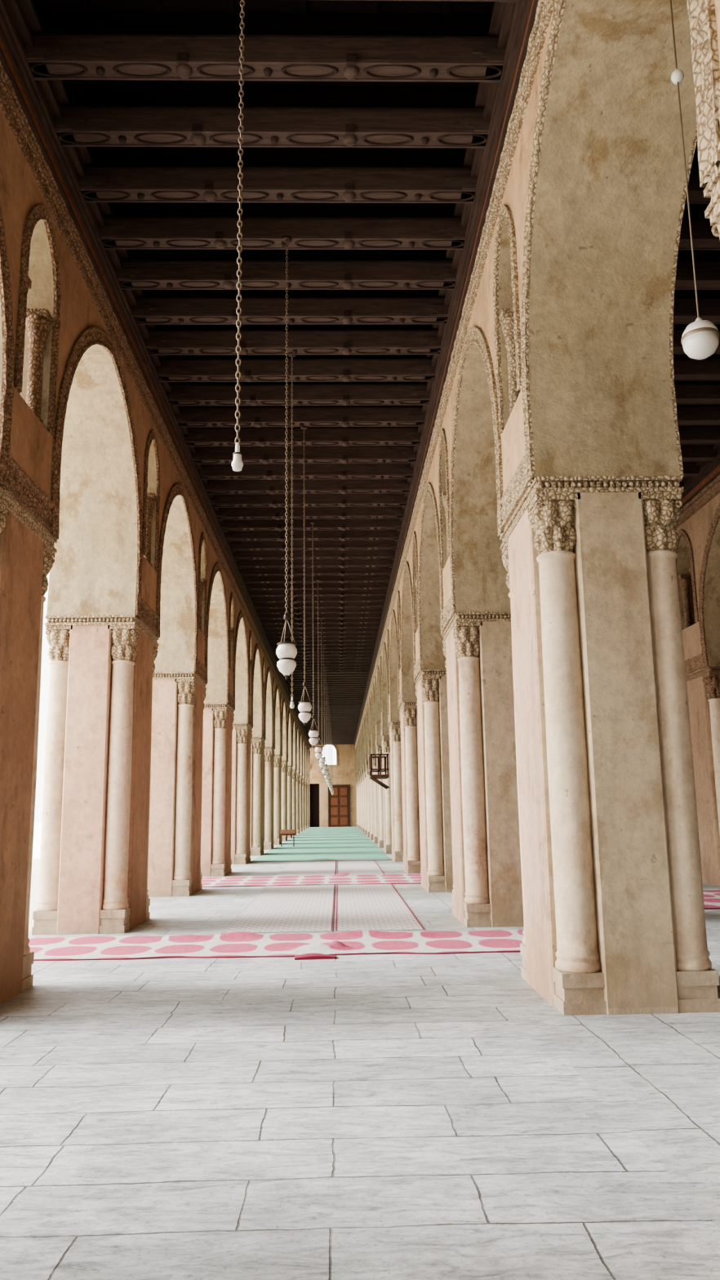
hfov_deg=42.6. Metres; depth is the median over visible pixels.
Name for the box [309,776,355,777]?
trim
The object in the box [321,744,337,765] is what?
window
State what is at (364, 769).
pillar
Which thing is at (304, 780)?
pillar
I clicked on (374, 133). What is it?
ceiling
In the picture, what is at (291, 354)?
pendant
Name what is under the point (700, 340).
globe pendant lamp
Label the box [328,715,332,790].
glass lamp
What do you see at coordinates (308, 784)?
pillar
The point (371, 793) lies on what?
pillar
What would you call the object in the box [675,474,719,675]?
wall
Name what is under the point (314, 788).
door
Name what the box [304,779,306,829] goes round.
pillar
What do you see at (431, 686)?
pillar
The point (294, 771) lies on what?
pillar
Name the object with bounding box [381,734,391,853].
pillar
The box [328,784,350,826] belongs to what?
door
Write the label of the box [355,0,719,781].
wall
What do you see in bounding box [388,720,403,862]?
pillar
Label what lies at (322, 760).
glass lamp
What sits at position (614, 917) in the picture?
pillar
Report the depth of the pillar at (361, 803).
73.25 m
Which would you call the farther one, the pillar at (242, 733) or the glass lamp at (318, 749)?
the pillar at (242, 733)
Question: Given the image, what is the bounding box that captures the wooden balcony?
[368,753,389,789]
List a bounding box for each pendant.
[231,0,244,471]
[288,351,296,708]
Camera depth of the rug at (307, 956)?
10.14 m
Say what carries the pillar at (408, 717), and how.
on the floor
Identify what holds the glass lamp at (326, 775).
hanging from the ceiling at (374, 133)
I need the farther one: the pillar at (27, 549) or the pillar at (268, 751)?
the pillar at (268, 751)
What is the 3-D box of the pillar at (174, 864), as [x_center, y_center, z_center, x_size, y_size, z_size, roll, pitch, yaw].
[-4.014,2.995,19.266,1.308,4.430,1.810,-1,-10,-1]
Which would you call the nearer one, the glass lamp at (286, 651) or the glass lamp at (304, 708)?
the glass lamp at (286, 651)
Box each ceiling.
[0,0,538,747]
[672,142,719,509]
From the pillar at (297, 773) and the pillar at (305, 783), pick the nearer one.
the pillar at (297, 773)
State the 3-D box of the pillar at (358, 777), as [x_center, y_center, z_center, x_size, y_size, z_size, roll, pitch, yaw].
[0.548,14.060,79.426,1.308,4.430,1.810,-1,-10,-1]
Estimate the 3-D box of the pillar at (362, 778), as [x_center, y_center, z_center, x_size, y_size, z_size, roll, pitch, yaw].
[0.798,12.038,68.514,1.308,4.430,1.810,-1,-10,-1]
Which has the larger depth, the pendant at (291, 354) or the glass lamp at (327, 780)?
the glass lamp at (327, 780)
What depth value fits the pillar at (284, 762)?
51.35 m
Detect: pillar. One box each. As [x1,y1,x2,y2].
[0,485,57,1004]
[31,614,158,934]
[147,671,206,897]
[200,702,234,876]
[231,723,252,864]
[249,736,265,855]
[263,746,274,849]
[273,754,281,844]
[281,760,288,841]
[287,764,292,838]
[292,768,296,835]
[296,772,299,834]
[299,775,302,831]
[302,777,305,831]
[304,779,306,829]
[306,782,309,828]
[355,781,357,827]
[356,779,359,828]
[358,777,360,830]
[360,774,362,831]
[361,771,364,832]
[363,768,366,835]
[365,764,369,837]
[368,760,373,839]
[372,752,377,843]
[375,745,383,848]
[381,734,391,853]
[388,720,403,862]
[399,701,421,873]
[414,669,453,892]
[442,611,524,927]
[499,475,719,1015]
[685,666,719,885]
[703,163,719,239]
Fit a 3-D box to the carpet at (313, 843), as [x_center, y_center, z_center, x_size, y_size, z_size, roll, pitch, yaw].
[-1.990,12.988,61.479,4.610,0.079,64.144,-1,-10,-1]
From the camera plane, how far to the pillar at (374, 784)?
45.92 m
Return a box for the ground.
[28,822,41,931]
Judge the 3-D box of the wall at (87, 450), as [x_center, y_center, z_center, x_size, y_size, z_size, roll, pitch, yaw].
[-4.387,1.276,34.782,1.322,4.636,124.245,-1,-10,-1]
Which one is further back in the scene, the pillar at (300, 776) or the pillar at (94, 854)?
the pillar at (300, 776)
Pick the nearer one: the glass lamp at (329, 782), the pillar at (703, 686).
the pillar at (703, 686)
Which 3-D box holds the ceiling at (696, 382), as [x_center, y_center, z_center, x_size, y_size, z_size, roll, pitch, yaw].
[4.472,-0.632,35.214,5.270,0.970,124.000,-1,-10,-1]
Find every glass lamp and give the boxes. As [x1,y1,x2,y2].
[275,235,297,679]
[297,426,311,725]
[308,521,318,747]
[315,578,322,760]
[319,617,325,768]
[321,644,327,775]
[324,666,328,779]
[325,681,329,783]
[327,694,330,785]
[328,705,331,787]
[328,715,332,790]
[329,721,333,791]
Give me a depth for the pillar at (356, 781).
89.66 m
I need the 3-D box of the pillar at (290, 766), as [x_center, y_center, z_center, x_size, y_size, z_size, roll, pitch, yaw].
[-4.890,10.072,57.456,1.308,4.430,1.810,-1,-10,-1]
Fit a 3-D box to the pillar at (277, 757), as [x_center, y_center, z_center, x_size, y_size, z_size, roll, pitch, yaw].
[-4.639,8.050,46.545,1.308,4.430,1.810,-1,-10,-1]
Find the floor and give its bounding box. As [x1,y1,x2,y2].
[0,826,719,1279]
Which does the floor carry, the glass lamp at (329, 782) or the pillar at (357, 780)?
the pillar at (357, 780)
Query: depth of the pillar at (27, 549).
8.45 m
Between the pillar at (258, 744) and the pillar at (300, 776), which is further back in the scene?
the pillar at (300, 776)
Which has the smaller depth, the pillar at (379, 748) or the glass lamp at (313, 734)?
the glass lamp at (313, 734)
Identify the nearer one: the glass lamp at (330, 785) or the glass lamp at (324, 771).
the glass lamp at (324, 771)
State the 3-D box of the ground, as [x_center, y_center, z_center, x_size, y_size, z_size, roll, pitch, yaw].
[-31.206,12.008,53.010,180.000,0.230,290.000,-1,-10,-1]
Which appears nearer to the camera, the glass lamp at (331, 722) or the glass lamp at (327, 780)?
the glass lamp at (327, 780)
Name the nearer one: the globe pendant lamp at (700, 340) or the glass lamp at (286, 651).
the globe pendant lamp at (700, 340)
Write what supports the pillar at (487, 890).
on the floor
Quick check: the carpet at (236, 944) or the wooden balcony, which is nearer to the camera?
the carpet at (236, 944)
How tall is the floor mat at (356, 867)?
0.017 m
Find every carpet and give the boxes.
[28,929,524,960]
[201,872,421,887]
[250,826,391,862]
[702,889,719,909]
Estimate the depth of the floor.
4.84 m
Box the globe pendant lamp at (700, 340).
[670,0,719,359]
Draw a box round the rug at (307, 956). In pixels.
[294,953,335,959]
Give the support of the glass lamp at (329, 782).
hanging from the ceiling at (374, 133)
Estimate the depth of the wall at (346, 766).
95.38 m
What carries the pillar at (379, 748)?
on the floor
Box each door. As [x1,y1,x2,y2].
[310,783,319,826]
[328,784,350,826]
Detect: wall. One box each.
[0,60,310,782]
[308,744,356,826]
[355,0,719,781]
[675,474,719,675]
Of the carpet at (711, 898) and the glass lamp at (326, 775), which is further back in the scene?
the glass lamp at (326, 775)
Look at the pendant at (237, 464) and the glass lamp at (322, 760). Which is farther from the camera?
the glass lamp at (322, 760)
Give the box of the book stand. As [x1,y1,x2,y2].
[280,829,295,846]
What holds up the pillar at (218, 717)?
on the floor
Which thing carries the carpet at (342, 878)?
on the floor
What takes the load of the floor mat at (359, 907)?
on the floor
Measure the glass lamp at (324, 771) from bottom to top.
5.360 m
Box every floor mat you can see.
[221,884,424,933]
[275,860,384,875]
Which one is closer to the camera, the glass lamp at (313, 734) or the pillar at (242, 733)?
the glass lamp at (313, 734)
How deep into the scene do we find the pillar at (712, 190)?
4.21 m
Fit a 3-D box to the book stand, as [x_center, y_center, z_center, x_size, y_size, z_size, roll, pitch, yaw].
[-3.374,9.219,42.954,0.700,0.750,0.440,-1,-10,-1]
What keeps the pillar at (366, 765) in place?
on the floor
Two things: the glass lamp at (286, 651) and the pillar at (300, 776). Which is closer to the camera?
the glass lamp at (286, 651)
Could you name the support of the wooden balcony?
attached to the pillar at (394, 733)

